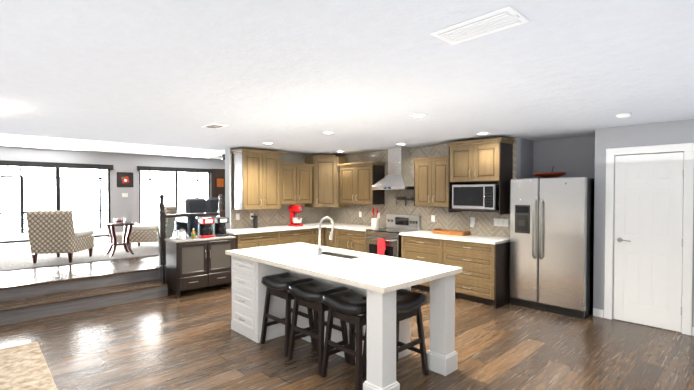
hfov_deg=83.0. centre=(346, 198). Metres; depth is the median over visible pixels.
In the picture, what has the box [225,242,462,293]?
island countertop
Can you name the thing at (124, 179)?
picture frame
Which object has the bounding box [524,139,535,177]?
wall
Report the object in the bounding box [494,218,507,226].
outlet plates
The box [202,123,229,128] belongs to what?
ceiling vent
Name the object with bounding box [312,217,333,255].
faucet
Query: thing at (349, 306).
stool
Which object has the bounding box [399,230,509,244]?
countertop
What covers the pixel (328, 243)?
base cabinet
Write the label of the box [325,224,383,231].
countertop
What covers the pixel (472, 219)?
outlet plates
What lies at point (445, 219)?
wall tile
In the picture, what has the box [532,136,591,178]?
wall
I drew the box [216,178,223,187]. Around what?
framed picture
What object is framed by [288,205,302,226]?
stand mixer
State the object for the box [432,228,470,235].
wood tray
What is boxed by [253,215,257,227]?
smart speaker
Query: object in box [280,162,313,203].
upper cabinet
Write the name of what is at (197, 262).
sideboard
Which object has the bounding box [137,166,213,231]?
window
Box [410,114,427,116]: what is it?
recessed light
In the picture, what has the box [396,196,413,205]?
pot filler
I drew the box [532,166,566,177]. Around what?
bowl
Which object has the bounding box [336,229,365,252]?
base cabinet
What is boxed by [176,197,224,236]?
recliner sofa
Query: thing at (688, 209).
door frame
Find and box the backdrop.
[0,166,207,232]
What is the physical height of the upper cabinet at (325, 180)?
1.080 m
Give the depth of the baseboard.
4.98 m
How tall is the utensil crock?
0.360 m
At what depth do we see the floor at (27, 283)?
5.89 m
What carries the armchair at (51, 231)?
on the living room rug at (16, 260)
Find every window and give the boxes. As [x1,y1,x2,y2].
[0,160,113,242]
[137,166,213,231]
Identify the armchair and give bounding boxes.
[26,210,93,262]
[127,206,176,247]
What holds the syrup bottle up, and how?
on the sideboard
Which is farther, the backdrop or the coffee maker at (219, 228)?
the backdrop
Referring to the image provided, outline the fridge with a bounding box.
[509,177,594,318]
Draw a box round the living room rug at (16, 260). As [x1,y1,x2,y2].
[0,242,157,271]
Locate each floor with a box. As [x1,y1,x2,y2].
[0,231,212,301]
[0,284,693,389]
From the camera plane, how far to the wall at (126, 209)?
11.03 m
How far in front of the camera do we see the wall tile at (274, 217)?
7.88 m
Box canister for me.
[178,229,185,239]
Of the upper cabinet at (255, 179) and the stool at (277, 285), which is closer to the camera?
the stool at (277, 285)
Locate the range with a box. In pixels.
[365,214,420,257]
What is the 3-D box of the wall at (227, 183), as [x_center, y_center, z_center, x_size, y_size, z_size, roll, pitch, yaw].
[-0.257,-0.086,9.074,5.360,2.300,0.200,-1,1,-44]
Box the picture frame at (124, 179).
[117,172,132,186]
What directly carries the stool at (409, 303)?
on the floor at (191, 339)
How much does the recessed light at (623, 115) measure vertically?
0.034 m
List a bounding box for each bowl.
[114,218,124,222]
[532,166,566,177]
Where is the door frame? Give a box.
[604,143,693,334]
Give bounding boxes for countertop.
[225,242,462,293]
[226,222,344,234]
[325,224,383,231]
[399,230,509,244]
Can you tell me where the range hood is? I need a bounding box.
[371,146,413,189]
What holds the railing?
on the floor at (27, 283)
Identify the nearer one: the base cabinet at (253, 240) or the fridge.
the fridge
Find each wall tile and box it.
[230,148,327,228]
[328,137,515,237]
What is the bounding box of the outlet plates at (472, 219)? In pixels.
[470,217,474,226]
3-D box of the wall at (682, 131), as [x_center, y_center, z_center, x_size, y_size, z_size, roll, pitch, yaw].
[1.711,0.281,6.653,0.150,2.390,6.430,-1,1,-44]
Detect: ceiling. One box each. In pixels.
[0,0,693,154]
[0,133,224,158]
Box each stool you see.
[260,272,313,356]
[287,280,349,375]
[321,289,366,389]
[362,289,428,378]
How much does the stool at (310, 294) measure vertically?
0.710 m
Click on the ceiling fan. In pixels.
(222, 156)
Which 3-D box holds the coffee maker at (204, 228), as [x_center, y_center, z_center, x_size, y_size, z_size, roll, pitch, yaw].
[-2.276,0.471,6.359,0.190,0.310,0.247,-1,1,-44]
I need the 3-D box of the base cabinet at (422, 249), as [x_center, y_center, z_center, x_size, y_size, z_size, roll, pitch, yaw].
[1.394,1.042,6.447,0.607,0.876,0.800,-1,1,-44]
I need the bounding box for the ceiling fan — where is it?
[196,154,224,159]
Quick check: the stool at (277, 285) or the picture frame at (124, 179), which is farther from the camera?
the picture frame at (124, 179)
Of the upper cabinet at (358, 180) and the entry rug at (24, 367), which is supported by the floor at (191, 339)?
the entry rug at (24, 367)
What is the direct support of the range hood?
attached to the wall at (682, 131)
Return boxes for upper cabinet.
[231,148,282,209]
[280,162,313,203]
[305,155,347,206]
[337,161,385,204]
[412,155,448,206]
[446,137,514,214]
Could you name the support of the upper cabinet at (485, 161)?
attached to the wall at (682, 131)
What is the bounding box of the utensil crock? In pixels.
[371,208,378,226]
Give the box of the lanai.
[0,167,207,240]
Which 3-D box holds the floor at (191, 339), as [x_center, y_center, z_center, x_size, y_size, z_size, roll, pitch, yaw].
[-0.625,1.580,3.545,9.150,0.100,7.750,-1,1,-44]
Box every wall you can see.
[0,146,224,231]
[225,148,229,228]
[516,119,693,326]
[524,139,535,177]
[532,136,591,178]
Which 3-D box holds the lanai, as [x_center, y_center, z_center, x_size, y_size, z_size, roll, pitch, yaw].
[-7.885,-0.197,12.280,18.000,2.850,3.640,-1,1,-44]
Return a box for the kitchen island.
[227,250,457,389]
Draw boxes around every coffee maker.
[198,218,214,237]
[213,217,228,236]
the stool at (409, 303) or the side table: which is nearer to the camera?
the stool at (409, 303)
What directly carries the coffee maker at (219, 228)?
on the sideboard
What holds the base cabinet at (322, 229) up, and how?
on the floor at (191, 339)
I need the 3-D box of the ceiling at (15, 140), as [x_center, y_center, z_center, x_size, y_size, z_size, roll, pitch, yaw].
[-4.546,-1.299,9.219,11.650,0.120,5.350,-1,1,-44]
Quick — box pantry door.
[613,152,683,331]
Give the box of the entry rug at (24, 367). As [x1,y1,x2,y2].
[0,342,57,389]
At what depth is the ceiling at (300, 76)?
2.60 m
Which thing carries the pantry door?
in the wall at (682, 131)
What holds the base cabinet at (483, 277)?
on the floor at (191, 339)
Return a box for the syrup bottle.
[191,228,195,238]
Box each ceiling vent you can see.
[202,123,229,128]
[430,6,529,44]
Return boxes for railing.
[157,194,223,283]
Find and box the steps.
[0,265,167,324]
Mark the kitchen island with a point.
(248, 292)
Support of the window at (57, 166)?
in the wall at (126, 209)
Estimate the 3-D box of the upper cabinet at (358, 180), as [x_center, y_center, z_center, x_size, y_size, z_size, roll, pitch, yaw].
[0.267,-0.299,7.774,0.364,0.810,1.004,-1,1,-44]
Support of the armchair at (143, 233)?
on the living room rug at (16, 260)
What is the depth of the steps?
5.28 m
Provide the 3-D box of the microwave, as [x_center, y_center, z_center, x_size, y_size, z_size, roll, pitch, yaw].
[1.976,-0.025,5.896,0.382,0.372,0.685,-1,1,-44]
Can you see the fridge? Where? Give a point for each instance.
(551, 268)
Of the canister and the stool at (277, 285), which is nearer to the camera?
the stool at (277, 285)
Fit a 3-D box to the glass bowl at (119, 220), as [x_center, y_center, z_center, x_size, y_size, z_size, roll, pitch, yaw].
[-4.391,0.423,7.568,0.200,0.105,0.200,-1,1,-44]
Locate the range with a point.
(385, 241)
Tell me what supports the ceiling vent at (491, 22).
in the ceiling at (300, 76)
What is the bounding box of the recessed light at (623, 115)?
[616,113,630,117]
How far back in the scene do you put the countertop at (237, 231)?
7.23 m
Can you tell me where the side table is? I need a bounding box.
[102,222,135,256]
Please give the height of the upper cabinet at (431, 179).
0.810 m
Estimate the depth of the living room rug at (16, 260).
7.32 m
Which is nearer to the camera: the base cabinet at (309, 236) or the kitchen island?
the kitchen island
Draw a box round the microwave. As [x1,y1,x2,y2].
[452,184,498,209]
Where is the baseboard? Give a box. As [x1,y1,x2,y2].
[115,232,693,335]
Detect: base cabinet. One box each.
[226,231,281,283]
[282,228,317,244]
[318,228,323,245]
[324,227,335,247]
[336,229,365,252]
[401,235,440,291]
[441,239,510,308]
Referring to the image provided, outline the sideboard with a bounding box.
[164,235,235,297]

